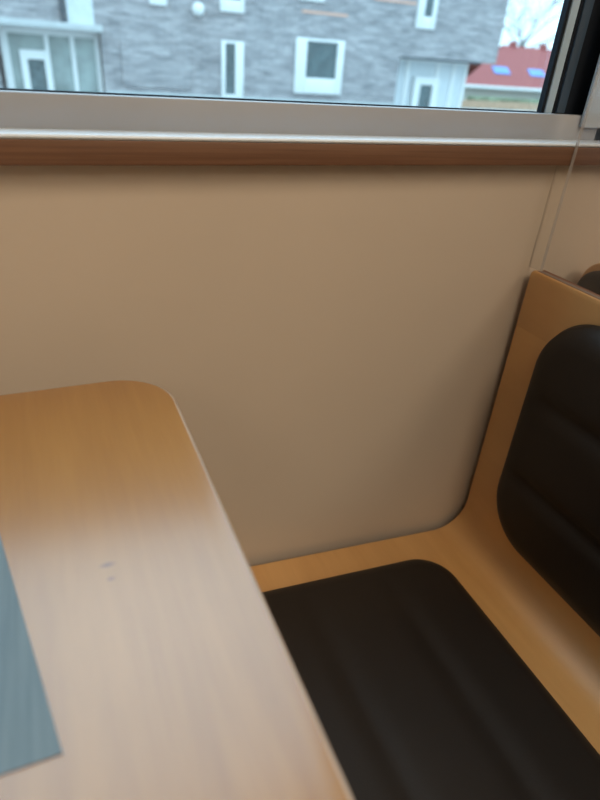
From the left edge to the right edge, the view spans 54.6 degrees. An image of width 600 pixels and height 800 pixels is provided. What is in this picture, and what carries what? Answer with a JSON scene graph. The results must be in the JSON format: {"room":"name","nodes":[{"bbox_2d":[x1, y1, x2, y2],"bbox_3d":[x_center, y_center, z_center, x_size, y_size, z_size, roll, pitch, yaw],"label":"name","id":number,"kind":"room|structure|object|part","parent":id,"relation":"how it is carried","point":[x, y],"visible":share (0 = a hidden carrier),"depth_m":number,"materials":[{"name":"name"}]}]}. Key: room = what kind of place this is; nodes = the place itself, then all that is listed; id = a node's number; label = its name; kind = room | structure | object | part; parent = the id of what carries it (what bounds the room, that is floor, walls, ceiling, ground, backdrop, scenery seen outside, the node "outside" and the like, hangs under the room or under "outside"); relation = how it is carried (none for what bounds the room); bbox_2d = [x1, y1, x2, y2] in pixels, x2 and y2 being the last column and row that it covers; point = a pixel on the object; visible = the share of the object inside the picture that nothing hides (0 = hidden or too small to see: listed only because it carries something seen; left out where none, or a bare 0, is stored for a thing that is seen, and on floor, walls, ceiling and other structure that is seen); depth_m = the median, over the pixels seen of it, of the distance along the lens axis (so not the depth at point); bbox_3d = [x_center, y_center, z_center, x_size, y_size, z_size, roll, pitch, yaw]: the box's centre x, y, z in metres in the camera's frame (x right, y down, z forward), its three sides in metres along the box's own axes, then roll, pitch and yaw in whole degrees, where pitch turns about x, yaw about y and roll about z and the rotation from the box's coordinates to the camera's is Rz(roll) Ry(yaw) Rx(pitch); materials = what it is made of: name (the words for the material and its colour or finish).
{"room":"restaurant booth","nodes":[
{"label":"restaurant booth","id":0,"kind":"room"},
{"bbox_2d":[0,129,599,566],"bbox_3d":[-0.232,-0.586,0.347,6.200,2.700,0.200,-9,34,-21],"label":"wall","id":1,"kind":"structure","parent":0,"point":[331,343],"depth_m":0.66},
{"bbox_2d":[0,128,599,165],"bbox_3d":[0.335,-0.291,0.684,5.000,0.024,0.032,-9,34,-21],"label":"trim","id":2,"kind":"structure","parent":1,"relation":"attached to","point":[18,146],"depth_m":0.53,"materials":[{"name":"brown wood"}]},
{"bbox_2d":[0,0,599,114],"bbox_3d":[-0.773,-0.708,-0.089,2.523,1.315,0.022,-9,34,-21],"label":"window","id":3,"kind":"structure","parent":1,"relation":"in","point":[575,52],"depth_m":0.64,"materials":[{"name":"silver metal"}]},
{"bbox_3d":[-0.773,-0.709,-0.088,2.523,1.315,0.020,-9,34,-21],"label":"frame","id":4,"kind":"part","parent":3,"relation":"part of","materials":[{"name":"metal"}]},
{"bbox_2d":[0,90,599,139],"bbox_3d":[0.329,-0.322,0.687,5.000,0.027,0.012,-9,34,-21],"label":"trim","id":5,"kind":"structure","parent":1,"relation":"attached to","point":[18,109],"depth_m":0.54,"materials":[{"name":"grey metal"}]},
{"bbox_2d":[579,55,599,127],"bbox_3d":[0.616,-1.087,0.329,0.506,1.712,0.006,-9,34,-21],"label":"trim","id":6,"kind":"structure","parent":1,"relation":"attached to","point":[590,118],"depth_m":0.67,"materials":[{"name":"beige plastic"}]},
{"bbox_3d":[0.479,1.643,-0.544,6.400,0.100,4.450,-9,34,-21],"label":"floor","id":7,"kind":"structure","parent":0,"visible":0},
{"bbox_2d":[0,380,353,799],"bbox_3d":[-0.321,0.609,0.210,0.783,0.786,0.968,-9,34,-21],"label":"dining table","id":8,"kind":"object","parent":7,"relation":"on","point":[167,671],"visible":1,"depth_m":0.30,"materials":[{"name":"brown wood"}]},
{"bbox_2d":[0,537,62,775],"bbox_3d":[-0.294,0.114,0.273,0.327,0.001,0.232,-9,34,-21],"label":"placemat","id":9,"kind":"object","parent":8,"relation":"on","point":[28,734],"visible":1,"depth_m":0.26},
{"bbox_2d":[251,270,599,799],"bbox_3d":[0.260,0.498,0.428,0.521,0.828,1.112,-9,34,-21],"label":"bench","id":10,"kind":"object","parent":7,"relation":"on","point":[459,659],"visible":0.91,"depth_m":0.70,"materials":[{"name":"brown wood"}]},
{"bbox_2d":[262,559,599,799],"bbox_3d":[0.232,0.480,0.424,0.348,0.057,0.962,-9,34,-21],"label":"seat cushion","id":11,"kind":"object","parent":10,"relation":"on","point":[413,689],"depth_m":0.64,"materials":[{"name":"black leather"}]},
{"bbox_2d":[497,324,599,636],"bbox_3d":[0.477,0.275,0.407,0.030,0.345,0.970,-9,34,-21],"label":"cushion","id":12,"kind":"object","parent":10,"relation":"on","point":[548,481],"depth_m":0.70,"materials":[{"name":"black leather"}]},
{"bbox_2d":[577,263,599,294],"bbox_3d":[0.759,0.413,0.625,0.470,0.838,1.110,-9,34,-21],"label":"bench","id":13,"kind":"object","parent":7,"relation":"on","point":[590,280],"visible":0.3,"depth_m":0.74,"materials":[{"name":"brown wood"}]},
{"bbox_3d":[0.587,0.268,0.446,0.022,0.428,1.110,-9,34,-21],"label":"backrest","id":14,"kind":"part","parent":13,"relation":"part of","materials":[{"name":"brown wood"}]},
{"label":"outside","id":15,"kind":"structure","parent":0,"visible":0},
{"bbox_3d":[-9.211,-35.661,63.640,180.000,0.200,139.700,-9,34,-21],"label":"ground","id":16,"kind":"structure","parent":15,"visible":0},
{"bbox_2d":[0,0,508,107],"bbox_3d":[-8.518,-15.083,21.339,32.350,8.200,10.370,-9,34,-21],"label":"brick building","id":17,"kind":"structure","parent":16,"relation":"on","point":[384,52],"depth_m":20.36,"materials":[{"name":"brick"}]},
{"bbox_3d":[-8.472,-10.100,18.892,0.860,2.200,0.140,-9,34,-21],"label":"door","id":18,"kind":"part","parent":17,"relation":"part of","materials":[{"name":"white paint"}]},
{"bbox_3d":[-8.467,-10.048,18.953,0.500,1.850,0.020,-9,34,-21],"label":"door pane","id":19,"kind":"part","parent":17,"relation":"part of","materials":[{"name":"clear glass"}]},
{"bbox_3d":[-6.703,-13.087,17.282,0.780,3.200,0.060,-9,34,-21],"label":"wall panel","id":20,"kind":"part","parent":17,"relation":"part of","materials":[{"name":"white"}]},
{"bbox_3d":[-4.783,-11.203,19.455,2.300,1.300,0.050,-9,34,-21],"label":"grille panel","id":21,"kind":"part","parent":17,"relation":"part of","materials":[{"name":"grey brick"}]},
{"bbox_2d":[192,2,203,15],"bbox_3d":[-3.327,-12.773,18.989,0.400,0.400,0.400,-9,34,-21],"label":"wall lamp","id":22,"kind":"object","parent":17,"relation":"attached to","point":[197,7],"depth_m":18.89,"materials":[{"name":"white glass"}]},
{"bbox_3d":[-2.461,-11.595,20.379,0.360,1.550,0.015,-9,34,-21],"label":"pane","id":23,"kind":"part","parent":17,"relation":"part of","materials":[{"name":"grey glass"}]},
{"bbox_3d":[0.775,-12.511,21.409,1.230,1.150,0.015,-9,34,-21],"label":"pane","id":24,"kind":"part","parent":17,"relation":"part of","materials":[{"name":"grey glass"}]},
{"bbox_3d":[5.148,-12.326,24.403,1.200,2.160,0.150,-9,34,-21],"label":"door","id":25,"kind":"part","parent":17,"relation":"part of","materials":[{"name":"white paint"}]},
{"bbox_3d":[5.134,-12.259,24.465,0.600,1.780,0.030,-9,34,-21],"label":"door pane","id":26,"kind":"part","parent":17,"relation":"part of","materials":[{"name":"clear glass"}]},
{"bbox_3d":[4.880,-15.153,21.767,0.360,1.330,0.015,-9,34,-21],"label":"pane","id":27,"kind":"part","parent":17,"relation":"part of","materials":[{"name":"grey glass"}]},
{"bbox_2d":[461,100,537,110],"bbox_3d":[17.961,-22.360,44.350,17.970,0.520,0.060,-9,34,-21],"label":"fence","id":28,"kind":"object","parent":16,"relation":"on","point":[480,104],"visible":0.37,"depth_m":43.04,"materials":[{"name":"brown wood"}]},
{"bbox_2d":[466,96,538,103],"bbox_3d":[20.556,-25.051,49.104,15.236,0.580,1.334,-9,34,-21],"label":"hedge","id":29,"kind":"object","parent":16,"relation":"on","point":[477,98],"visible":0.33,"depth_m":46.97,"materials":[{"name":"green plant"}]},
{"bbox_2d":[462,41,551,99],"bbox_3d":[20.610,-30.656,54.376,19.400,4.750,8.580,-9,34,-21],"label":"roof","id":30,"kind":"structure","parent":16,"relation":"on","point":[518,72],"depth_m":51.39,"materials":[{"name":"tile"}]},
{"bbox_2d":[504,0,562,47],"bbox_3d":[24.378,-38.116,60.110,13.256,12.136,12.985,25,37,30],"label":"bare tree","id":31,"kind":"object","parent":16,"relation":"on","point":[554,2],"visible":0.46,"depth_m":61.22,"materials":[{"name":"grey plant"}]}
]}

